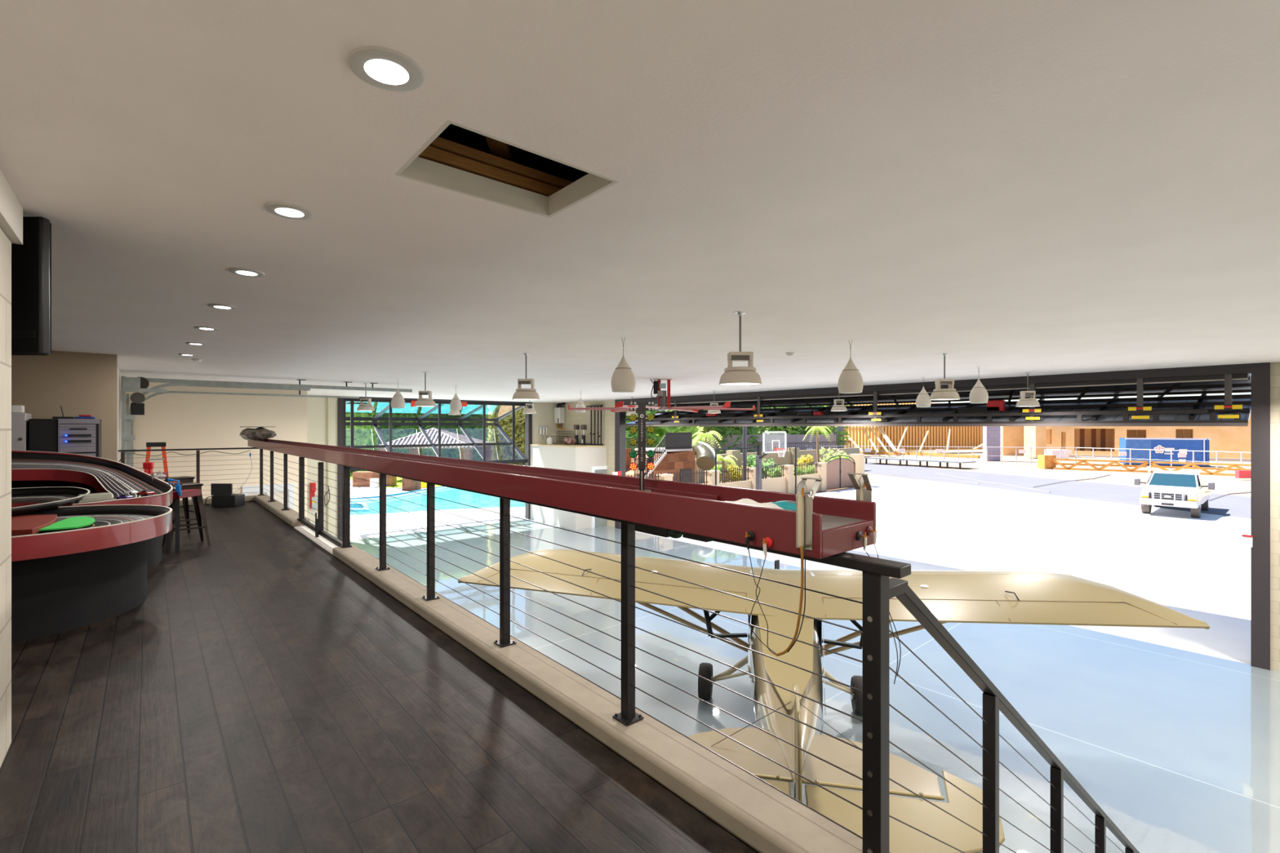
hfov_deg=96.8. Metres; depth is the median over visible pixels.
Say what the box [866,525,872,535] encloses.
socket
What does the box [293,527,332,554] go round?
trim
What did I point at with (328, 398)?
conduit
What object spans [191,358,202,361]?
smoke detector
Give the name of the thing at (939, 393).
pendant lamp
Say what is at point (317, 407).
wall
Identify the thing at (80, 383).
wall
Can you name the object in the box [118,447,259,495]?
cable railing
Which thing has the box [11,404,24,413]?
box
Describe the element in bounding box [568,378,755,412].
ceiling fan
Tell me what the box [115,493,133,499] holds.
car
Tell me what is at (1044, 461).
block
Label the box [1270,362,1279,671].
wall
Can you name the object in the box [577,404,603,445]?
pipes
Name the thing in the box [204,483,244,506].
floor speaker
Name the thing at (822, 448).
shrub
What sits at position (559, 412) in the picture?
water heater
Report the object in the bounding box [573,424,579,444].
scrub brush
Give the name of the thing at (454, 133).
roof
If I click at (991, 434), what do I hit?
column
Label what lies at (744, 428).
light pole
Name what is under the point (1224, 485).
dirt
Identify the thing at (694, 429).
tree
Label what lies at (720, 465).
shrub
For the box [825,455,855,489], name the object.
gate
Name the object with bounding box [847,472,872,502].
holder
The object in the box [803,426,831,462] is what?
palm tree
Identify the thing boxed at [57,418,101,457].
equipment rack
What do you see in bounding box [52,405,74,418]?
router
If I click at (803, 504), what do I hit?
holder
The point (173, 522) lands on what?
loose wires
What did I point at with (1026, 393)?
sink
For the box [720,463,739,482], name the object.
shrub
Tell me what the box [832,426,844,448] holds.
column
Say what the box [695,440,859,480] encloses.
wall
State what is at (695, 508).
track
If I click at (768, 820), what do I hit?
curb
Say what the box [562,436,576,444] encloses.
pile
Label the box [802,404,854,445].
tree
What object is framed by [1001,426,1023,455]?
wall
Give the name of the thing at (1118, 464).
bundle
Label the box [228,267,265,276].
recessed light
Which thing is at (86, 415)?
tool
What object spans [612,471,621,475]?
sign
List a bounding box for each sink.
[418,392,427,395]
[1025,392,1034,395]
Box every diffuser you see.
[213,306,231,308]
[235,271,257,275]
[275,208,303,217]
[364,59,408,84]
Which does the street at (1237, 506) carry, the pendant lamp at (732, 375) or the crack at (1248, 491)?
the crack at (1248, 491)
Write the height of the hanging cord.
0.710 m
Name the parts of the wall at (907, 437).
plate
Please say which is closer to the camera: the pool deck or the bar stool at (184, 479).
the bar stool at (184, 479)
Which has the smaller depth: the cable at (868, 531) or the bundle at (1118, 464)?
the cable at (868, 531)
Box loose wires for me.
[170,498,180,528]
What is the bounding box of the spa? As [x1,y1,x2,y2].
[350,502,369,511]
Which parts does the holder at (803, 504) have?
plate, handle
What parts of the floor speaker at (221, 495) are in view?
grille panel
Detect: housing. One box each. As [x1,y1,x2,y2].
[518,381,530,384]
[731,355,749,359]
[940,381,952,384]
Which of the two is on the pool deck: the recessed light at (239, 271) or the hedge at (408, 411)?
the hedge at (408, 411)
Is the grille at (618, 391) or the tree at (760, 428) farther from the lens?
the tree at (760, 428)
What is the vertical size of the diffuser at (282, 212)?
0.007 m
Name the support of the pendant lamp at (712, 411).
hanging from the ceiling
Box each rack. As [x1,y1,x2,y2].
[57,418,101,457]
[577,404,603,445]
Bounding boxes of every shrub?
[711,464,722,482]
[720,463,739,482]
[727,465,749,481]
[742,453,766,466]
[750,458,777,479]
[767,467,781,478]
[793,466,804,475]
[796,454,813,470]
[803,463,814,475]
[819,447,848,462]
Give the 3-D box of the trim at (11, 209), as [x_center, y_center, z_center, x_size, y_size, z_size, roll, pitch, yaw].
[-1.268,-0.990,-2.333,4.030,0.180,10.130,0,0,-41]
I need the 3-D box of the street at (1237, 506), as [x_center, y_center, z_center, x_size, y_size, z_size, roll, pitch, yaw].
[26.763,4.160,45.766,10.246,0.100,79.870,0,0,-16]
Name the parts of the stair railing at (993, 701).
post, post, post, post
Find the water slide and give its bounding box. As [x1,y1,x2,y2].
[692,441,717,484]
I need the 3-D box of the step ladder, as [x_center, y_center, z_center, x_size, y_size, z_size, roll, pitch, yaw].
[-11.233,2.233,13.194,0.941,3.743,1.584,0,0,-41]
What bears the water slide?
on the terrace
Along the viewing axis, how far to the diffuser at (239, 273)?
3.99 m
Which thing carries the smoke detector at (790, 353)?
attached to the ceiling
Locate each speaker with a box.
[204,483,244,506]
[391,378,404,408]
[449,384,462,410]
[575,391,585,413]
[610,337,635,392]
[837,340,863,393]
[915,377,931,407]
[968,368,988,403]
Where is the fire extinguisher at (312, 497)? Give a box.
[309,482,317,508]
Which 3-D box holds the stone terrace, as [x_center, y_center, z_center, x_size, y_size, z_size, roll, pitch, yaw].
[0.267,2.220,32.521,5.515,3.760,3.150,0,0,-41]
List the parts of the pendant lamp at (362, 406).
lamp shade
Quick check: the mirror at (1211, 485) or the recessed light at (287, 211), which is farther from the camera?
the mirror at (1211, 485)
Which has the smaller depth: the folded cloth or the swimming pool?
the folded cloth
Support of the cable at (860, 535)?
attached to the cable railing at (876, 572)
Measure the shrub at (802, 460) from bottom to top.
1.716 m
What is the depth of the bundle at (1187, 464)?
48.65 m
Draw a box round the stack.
[864,457,976,469]
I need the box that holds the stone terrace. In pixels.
[625,432,695,483]
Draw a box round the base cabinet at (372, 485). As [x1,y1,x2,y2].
[369,478,378,488]
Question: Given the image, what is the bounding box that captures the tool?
[79,414,92,417]
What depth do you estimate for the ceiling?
2.52 m
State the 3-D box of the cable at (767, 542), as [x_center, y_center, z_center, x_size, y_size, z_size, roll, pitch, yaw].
[0.446,0.580,1.959,0.042,0.385,0.088,0,0,-41]
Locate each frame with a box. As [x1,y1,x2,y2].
[614,362,1270,670]
[715,446,796,493]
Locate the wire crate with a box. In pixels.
[546,431,576,444]
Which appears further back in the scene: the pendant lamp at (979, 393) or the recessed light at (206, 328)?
the pendant lamp at (979, 393)
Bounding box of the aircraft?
[457,549,1209,852]
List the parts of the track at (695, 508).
rail, deck panel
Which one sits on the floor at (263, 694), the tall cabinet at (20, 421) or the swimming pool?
the tall cabinet at (20, 421)
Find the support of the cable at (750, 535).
attached to the cable railing at (876, 572)
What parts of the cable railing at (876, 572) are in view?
post, post, post, rail, post, post, post, plate, post, plate, post, plate, rail, plate, post, post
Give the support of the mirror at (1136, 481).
attached to the pickup truck
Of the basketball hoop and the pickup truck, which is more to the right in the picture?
the pickup truck
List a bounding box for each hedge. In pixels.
[346,401,381,473]
[381,402,438,456]
[440,404,492,461]
[486,404,524,465]
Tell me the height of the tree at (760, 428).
12.534 m
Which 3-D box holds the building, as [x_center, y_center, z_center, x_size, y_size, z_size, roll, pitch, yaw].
[65.793,0.620,75.355,14.292,6.960,23.526,0,0,-41]
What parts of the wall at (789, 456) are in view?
iron railing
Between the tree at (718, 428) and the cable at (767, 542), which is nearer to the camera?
the cable at (767, 542)
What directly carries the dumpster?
on the dirt
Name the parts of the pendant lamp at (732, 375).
stem, lamp shade, ceiling plate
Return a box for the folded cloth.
[74,416,94,418]
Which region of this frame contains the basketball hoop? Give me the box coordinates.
[755,431,786,490]
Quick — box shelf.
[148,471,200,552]
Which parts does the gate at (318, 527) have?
gate post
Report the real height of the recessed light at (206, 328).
0.013 m
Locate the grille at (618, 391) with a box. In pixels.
[615,391,631,392]
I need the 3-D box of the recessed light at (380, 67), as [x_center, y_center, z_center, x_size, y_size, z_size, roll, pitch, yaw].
[-0.765,-1.073,1.718,0.212,0.013,0.212,0,0,-41]
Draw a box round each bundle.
[239,426,276,441]
[1052,458,1148,472]
[1150,461,1250,475]
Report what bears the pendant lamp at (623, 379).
hanging from the ceiling
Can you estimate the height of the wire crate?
0.564 m
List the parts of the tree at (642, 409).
arm, arm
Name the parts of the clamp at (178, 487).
handle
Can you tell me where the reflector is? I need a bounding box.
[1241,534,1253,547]
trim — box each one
[0,168,22,244]
[179,495,254,506]
[253,494,310,527]
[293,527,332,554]
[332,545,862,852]
[529,443,606,447]
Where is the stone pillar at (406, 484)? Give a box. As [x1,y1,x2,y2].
[401,477,421,491]
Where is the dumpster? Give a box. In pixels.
[1119,437,1211,466]
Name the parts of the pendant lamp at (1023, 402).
stem, lamp shade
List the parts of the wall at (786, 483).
iron railing, iron railing, iron railing, wall panel, iron railing, iron railing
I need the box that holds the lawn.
[350,471,442,487]
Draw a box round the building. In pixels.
[1046,413,1250,461]
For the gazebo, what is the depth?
43.13 m
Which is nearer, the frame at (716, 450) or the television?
the television
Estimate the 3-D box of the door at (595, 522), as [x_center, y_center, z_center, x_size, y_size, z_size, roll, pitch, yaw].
[-1.619,2.862,23.289,0.890,2.476,0.050,0,0,-41]
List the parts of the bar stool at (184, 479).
seat, leg, foot rail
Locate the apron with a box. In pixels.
[635,479,1250,664]
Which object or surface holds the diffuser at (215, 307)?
attached to the recessed light at (219, 306)
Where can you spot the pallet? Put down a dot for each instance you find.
(1056, 452)
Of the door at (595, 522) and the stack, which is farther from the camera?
the stack
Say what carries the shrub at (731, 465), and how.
on the terrace
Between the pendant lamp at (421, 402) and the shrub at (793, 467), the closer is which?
the pendant lamp at (421, 402)
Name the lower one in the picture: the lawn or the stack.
the lawn
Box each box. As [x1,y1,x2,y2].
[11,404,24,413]
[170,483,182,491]
[634,522,716,542]
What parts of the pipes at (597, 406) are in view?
rod, rod, rod, rod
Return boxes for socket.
[747,531,755,540]
[764,537,773,547]
[856,531,862,541]
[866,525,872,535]
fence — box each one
[625,448,631,468]
[776,445,1250,471]
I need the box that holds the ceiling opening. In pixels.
[394,120,618,217]
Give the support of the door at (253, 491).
in the wall at (180, 420)
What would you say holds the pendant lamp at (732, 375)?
hanging from the ceiling
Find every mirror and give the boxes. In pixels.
[1133,478,1140,485]
[1208,482,1214,489]
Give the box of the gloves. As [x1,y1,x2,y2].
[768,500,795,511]
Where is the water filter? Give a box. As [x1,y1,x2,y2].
[538,425,548,439]
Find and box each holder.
[795,477,822,551]
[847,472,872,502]
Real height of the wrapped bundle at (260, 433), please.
0.308 m
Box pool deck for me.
[350,479,526,540]
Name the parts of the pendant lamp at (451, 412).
lamp shade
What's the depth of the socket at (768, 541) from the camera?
1.98 m
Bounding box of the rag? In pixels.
[724,498,783,509]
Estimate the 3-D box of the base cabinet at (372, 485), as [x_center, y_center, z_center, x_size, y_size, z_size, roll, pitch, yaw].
[-17.779,3.792,38.066,0.472,0.617,0.300,0,0,0]
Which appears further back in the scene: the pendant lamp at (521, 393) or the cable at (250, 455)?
the cable at (250, 455)
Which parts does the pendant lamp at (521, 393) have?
lamp shade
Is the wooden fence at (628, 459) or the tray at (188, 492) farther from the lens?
the wooden fence at (628, 459)
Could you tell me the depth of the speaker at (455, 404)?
14.57 m
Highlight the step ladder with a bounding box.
[144,442,168,476]
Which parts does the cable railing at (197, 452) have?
post, rail, post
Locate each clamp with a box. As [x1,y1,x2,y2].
[142,462,153,473]
[167,478,182,495]
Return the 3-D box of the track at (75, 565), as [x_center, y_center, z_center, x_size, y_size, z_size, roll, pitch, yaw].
[-6.974,0.882,4.948,4.522,1.316,5.041,0,0,-41]
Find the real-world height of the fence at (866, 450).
1.889 m
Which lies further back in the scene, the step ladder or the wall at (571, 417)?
the wall at (571, 417)
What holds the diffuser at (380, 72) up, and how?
attached to the recessed light at (380, 67)
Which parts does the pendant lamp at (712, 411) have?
lamp shade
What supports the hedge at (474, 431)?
on the pool deck
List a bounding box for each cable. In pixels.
[231,452,252,494]
[775,546,805,656]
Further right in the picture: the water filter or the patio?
the water filter
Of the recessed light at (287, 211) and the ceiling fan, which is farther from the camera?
the ceiling fan
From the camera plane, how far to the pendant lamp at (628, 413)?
20.23 m
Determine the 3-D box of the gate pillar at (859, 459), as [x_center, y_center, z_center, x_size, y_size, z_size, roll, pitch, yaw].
[14.995,3.000,39.274,0.760,2.200,0.700,0,0,-41]
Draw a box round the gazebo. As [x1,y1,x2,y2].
[375,427,493,461]
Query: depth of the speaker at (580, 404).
17.12 m
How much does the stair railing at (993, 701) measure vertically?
4.177 m
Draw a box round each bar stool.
[161,482,210,550]
[164,475,196,533]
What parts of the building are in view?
wall panel, wall panel, wall panel, wall panel, wall panel, wall panel, wall panel, wall panel, wall panel, wall panel, wall panel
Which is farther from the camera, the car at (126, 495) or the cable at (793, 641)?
the car at (126, 495)
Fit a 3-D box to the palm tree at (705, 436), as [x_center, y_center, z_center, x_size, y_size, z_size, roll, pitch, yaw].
[4.182,2.032,36.006,2.308,3.537,2.263,0,0,-41]
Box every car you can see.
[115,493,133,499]
[122,489,137,493]
[136,489,155,495]
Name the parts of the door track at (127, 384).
bearing plate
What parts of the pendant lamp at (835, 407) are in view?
lamp shade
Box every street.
[864,462,1250,519]
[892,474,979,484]
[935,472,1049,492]
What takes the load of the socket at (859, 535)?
attached to the cable at (860, 535)
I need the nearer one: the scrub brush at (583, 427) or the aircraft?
the aircraft
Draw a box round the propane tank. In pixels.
[546,436,552,444]
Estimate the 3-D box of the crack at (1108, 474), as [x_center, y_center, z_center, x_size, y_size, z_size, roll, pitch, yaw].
[33.171,4.105,43.145,16.570,0.100,0.515,0,0,-36]
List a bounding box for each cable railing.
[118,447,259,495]
[257,448,911,852]
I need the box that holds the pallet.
[1044,448,1068,458]
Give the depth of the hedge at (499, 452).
49.58 m
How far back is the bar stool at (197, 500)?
7.35 m
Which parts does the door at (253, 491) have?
pane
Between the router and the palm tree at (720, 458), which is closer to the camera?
the router
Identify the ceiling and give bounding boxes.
[0,0,1279,403]
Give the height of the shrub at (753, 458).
1.855 m
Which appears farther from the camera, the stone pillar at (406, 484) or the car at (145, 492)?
the stone pillar at (406, 484)
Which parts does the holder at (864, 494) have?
handle, plate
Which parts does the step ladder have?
rail, rail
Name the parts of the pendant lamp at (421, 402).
lamp shade, stem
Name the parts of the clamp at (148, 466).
stem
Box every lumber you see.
[859,451,901,455]
[904,452,980,457]
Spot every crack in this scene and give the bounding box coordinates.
[1033,474,1110,487]
[1208,491,1250,501]
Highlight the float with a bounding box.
[421,481,426,488]
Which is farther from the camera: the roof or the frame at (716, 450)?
the frame at (716, 450)
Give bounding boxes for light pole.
[742,426,746,480]
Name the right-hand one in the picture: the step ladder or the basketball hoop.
the basketball hoop
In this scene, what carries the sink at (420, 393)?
in the pendant lamp at (421, 402)
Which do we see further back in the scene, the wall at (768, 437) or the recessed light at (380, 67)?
the wall at (768, 437)
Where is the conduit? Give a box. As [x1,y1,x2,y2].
[327,397,329,533]
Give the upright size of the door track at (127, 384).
5.160 m
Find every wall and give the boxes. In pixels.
[0,226,11,768]
[11,351,117,461]
[117,367,119,462]
[120,382,306,517]
[306,395,559,537]
[530,445,606,529]
[559,400,614,527]
[627,461,826,493]
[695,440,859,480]
[707,434,835,454]
[844,402,1000,453]
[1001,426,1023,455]
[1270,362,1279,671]
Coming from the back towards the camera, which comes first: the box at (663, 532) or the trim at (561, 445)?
the trim at (561, 445)
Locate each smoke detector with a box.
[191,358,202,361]
[785,351,795,355]
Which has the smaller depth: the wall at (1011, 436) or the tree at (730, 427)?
the tree at (730, 427)
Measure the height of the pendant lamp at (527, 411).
0.682 m
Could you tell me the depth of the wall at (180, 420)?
14.93 m
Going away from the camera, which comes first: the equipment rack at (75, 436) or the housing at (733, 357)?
the housing at (733, 357)
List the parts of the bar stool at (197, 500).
leg, leg, foot rail, foot rail, seat, leg, leg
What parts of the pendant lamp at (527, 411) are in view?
lamp shade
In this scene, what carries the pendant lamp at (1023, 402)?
hanging from the ceiling
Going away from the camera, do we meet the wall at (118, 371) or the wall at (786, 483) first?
the wall at (118, 371)
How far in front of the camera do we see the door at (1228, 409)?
13.00 m
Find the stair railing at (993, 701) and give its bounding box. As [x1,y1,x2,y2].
[888,577,1139,852]
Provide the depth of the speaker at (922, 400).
12.22 m
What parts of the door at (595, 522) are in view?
pane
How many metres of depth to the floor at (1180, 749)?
8.63 m
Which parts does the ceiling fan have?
blade, blade, blade, frame post, mount plate, motor, frame post, blade, blade, blade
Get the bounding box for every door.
[242,483,293,510]
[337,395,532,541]
[591,466,607,528]
[620,373,1250,426]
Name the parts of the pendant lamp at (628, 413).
lamp shade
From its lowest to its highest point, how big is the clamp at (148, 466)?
0.209 m
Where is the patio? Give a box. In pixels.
[375,487,411,493]
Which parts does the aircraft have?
door frame, gear leg, gear leg, door frame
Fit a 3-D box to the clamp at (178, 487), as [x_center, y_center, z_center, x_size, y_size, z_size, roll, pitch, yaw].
[-5.645,0.734,6.896,0.171,0.204,0.032,0,0,0]
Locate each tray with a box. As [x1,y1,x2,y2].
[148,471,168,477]
[173,488,200,498]
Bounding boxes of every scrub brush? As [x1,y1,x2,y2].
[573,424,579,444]
[580,424,586,444]
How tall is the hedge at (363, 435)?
12.059 m
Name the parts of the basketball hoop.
post, board frame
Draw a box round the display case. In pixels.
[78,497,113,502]
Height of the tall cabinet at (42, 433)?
1.642 m
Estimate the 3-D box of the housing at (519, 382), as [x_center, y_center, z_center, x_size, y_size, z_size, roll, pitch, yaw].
[-1.696,-0.645,8.351,0.170,0.045,0.012,0,0,0]
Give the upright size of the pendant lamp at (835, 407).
0.682 m
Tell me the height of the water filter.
0.645 m
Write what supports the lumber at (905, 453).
on the dirt
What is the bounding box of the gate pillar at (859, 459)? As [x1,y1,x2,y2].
[849,453,864,486]
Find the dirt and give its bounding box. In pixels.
[804,443,1250,497]
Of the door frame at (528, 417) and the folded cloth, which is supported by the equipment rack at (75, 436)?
the folded cloth
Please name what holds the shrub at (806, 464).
on the terrace
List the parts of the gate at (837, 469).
gate frame, gate frame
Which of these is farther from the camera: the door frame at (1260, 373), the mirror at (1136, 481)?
the mirror at (1136, 481)
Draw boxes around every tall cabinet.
[11,413,31,450]
[28,418,57,452]
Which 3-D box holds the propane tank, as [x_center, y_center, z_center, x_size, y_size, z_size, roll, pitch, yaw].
[-3.988,0.616,25.107,0.250,0.340,0.250,0,0,-41]
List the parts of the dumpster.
panel, gate panel, floor panel, panel, white plate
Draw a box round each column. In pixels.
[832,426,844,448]
[982,426,999,461]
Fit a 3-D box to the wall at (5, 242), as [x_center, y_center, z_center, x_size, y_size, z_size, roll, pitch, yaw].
[-1.272,1.600,-2.355,3.995,5.000,10.100,0,0,-41]
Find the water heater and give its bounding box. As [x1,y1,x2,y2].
[554,402,564,430]
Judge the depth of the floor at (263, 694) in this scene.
2.82 m
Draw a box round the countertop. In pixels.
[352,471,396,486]
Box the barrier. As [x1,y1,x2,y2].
[1235,470,1250,478]
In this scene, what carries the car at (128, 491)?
on the track at (75, 565)
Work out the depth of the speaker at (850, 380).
7.00 m
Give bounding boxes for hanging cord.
[324,486,329,506]
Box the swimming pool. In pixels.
[350,486,524,515]
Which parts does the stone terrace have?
iron railing, iron railing, stair railing, iron railing, metal door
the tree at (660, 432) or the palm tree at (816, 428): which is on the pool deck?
the tree at (660, 432)
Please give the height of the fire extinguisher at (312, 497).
0.884 m
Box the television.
[11,216,51,355]
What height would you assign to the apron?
0.100 m
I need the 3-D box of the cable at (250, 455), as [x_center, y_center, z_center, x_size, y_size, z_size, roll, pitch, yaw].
[-7.906,0.932,11.374,0.149,0.787,0.796,0,0,-12]
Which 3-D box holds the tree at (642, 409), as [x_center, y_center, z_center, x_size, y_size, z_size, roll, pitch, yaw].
[0.006,0.106,2.886,0.134,0.461,0.050,0,0,0]
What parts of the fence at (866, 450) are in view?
post, post, post, rail, post, post, post, post, post, post, post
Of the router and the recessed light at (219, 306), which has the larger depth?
the router
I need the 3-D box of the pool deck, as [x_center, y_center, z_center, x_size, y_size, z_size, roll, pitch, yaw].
[-14.819,4.150,41.600,36.000,0.100,37.680,0,0,-41]
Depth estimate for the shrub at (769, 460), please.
39.60 m
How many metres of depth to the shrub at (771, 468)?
37.01 m
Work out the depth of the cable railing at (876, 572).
2.33 m
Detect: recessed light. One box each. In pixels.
[177,353,195,355]
[185,342,205,345]
[194,326,218,330]
[207,303,236,309]
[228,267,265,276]
[264,202,314,219]
[347,45,424,92]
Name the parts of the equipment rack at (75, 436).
frame, frame, frame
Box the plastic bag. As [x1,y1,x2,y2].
[150,471,166,480]
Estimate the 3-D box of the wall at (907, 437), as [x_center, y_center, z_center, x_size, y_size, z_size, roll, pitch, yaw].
[44.711,0.541,84.865,26.782,8.401,21.237,0,0,-41]
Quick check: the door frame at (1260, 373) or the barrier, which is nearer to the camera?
the door frame at (1260, 373)
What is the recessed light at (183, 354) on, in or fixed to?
in the ceiling
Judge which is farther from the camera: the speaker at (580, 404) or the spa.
the spa
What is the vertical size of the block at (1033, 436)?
5.760 m
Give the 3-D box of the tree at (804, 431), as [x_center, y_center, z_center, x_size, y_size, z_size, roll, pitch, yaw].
[19.659,-0.938,74.164,12.258,11.819,8.247,0,0,-29]
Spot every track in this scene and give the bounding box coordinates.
[11,449,173,643]
[120,376,412,466]
[247,439,875,559]
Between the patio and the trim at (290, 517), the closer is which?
the trim at (290, 517)
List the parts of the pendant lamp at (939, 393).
stem, lamp shade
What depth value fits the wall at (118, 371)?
10.64 m
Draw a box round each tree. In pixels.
[625,405,682,452]
[627,401,654,492]
[676,409,708,455]
[692,431,723,484]
[698,409,759,453]
[703,407,773,439]
[716,454,738,483]
[741,406,802,434]
[763,405,824,434]
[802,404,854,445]
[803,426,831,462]
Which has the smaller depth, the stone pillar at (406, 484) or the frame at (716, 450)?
the frame at (716, 450)
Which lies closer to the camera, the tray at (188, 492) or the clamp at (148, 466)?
the tray at (188, 492)
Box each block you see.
[1023,426,1046,457]
[1037,454,1056,468]
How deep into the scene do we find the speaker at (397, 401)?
12.85 m
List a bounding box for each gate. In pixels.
[300,462,342,546]
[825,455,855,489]
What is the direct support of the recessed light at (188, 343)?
in the ceiling
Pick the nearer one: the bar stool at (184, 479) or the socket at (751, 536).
the socket at (751, 536)
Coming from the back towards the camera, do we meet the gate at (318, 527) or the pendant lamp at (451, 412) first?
the pendant lamp at (451, 412)
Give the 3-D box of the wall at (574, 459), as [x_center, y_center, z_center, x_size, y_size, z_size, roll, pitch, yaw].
[-3.147,2.468,24.379,1.530,3.264,3.599,0,0,-41]
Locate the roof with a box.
[438,124,588,182]
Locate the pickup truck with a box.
[1133,470,1214,517]
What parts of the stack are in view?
frame panel, frame panel, frame panel, frame panel, frame panel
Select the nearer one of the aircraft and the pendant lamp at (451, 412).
the aircraft
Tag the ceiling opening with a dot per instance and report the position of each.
(495, 177)
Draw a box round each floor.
[0,501,759,852]
[350,519,1279,852]
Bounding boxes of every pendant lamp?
[356,382,374,410]
[413,371,435,406]
[448,395,460,414]
[512,352,540,399]
[523,400,536,413]
[626,395,637,415]
[707,390,720,413]
[718,311,762,386]
[831,384,847,411]
[929,353,959,399]
[1015,371,1039,406]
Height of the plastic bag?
0.181 m
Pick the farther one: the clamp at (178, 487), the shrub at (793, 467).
the shrub at (793, 467)
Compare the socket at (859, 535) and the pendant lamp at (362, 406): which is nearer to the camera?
the socket at (859, 535)
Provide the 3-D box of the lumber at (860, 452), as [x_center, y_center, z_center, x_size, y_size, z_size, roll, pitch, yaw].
[35.051,3.900,83.265,0.700,0.400,6.255,0,0,-41]
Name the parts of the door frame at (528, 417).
orange motor, edge rail, rail, edge rail, orange motor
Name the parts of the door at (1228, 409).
red motor, red motor, red motor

